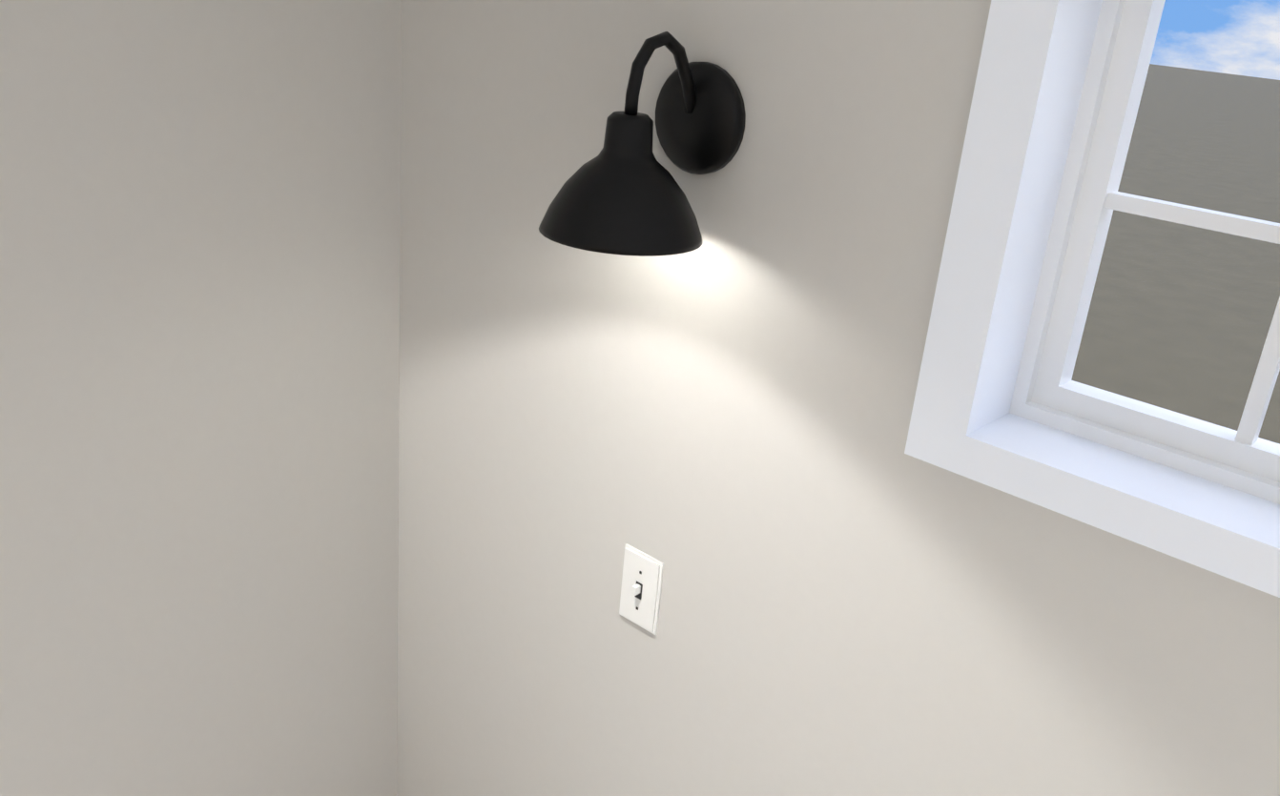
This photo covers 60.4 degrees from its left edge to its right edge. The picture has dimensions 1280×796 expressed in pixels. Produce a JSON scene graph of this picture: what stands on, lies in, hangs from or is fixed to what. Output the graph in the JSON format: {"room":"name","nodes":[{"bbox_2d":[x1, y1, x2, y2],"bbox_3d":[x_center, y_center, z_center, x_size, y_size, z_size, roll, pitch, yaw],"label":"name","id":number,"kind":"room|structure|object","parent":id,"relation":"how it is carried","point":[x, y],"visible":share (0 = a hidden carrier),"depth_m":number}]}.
{"room":"room corner","nodes":[
{"label":"room corner","id":0,"kind":"room"},
{"bbox_2d":[0,0,401,795],"bbox_3d":[-2.077,0.550,0.281,0.160,2.440,4.760,23,28,37],"label":"wall","id":1,"kind":"structure","parent":0,"point":[198,366],"depth_m":1.61},
{"bbox_2d":[396,0,1279,795],"bbox_3d":[0.959,0.589,0.891,3.920,2.440,0.160,23,28,37],"label":"wall","id":2,"kind":"structure","parent":0,"point":[855,601],"depth_m":1.40},
{"bbox_2d":[619,543,663,635],"bbox_3d":[-0.004,0.278,1.581,0.072,0.118,0.018,23,28,37],"label":"light switch","id":3,"kind":"object","parent":2,"relation":"attached to","point":[642,580],"visible":1,"depth_m":1.58},
{"bbox_2d":[538,31,745,256],"bbox_3d":[-0.002,-0.300,1.254,0.192,0.227,0.224,23,28,37],"label":"sconce","id":4,"kind":"object","parent":2,"relation":"attached to","point":[622,193],"visible":1,"depth_m":1.23},
{"bbox_2d":[904,0,1279,598],"bbox_3d":[1.082,0.054,0.593,1.910,0.610,0.180,23,28,37],"label":"window","id":5,"kind":"structure","parent":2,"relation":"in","point":[1003,402],"depth_m":1.11},
{"label":"outside","id":6,"kind":"structure","parent":0,"visible":0},
{"bbox_2d":[1071,63,1279,444],"bbox_3d":[23.169,4.357,2.082,90.000,0.200,90.000,23,28,37],"label":"ground","id":7,"kind":"structure","parent":6,"point":[1144,262],"depth_m":12.67}
]}

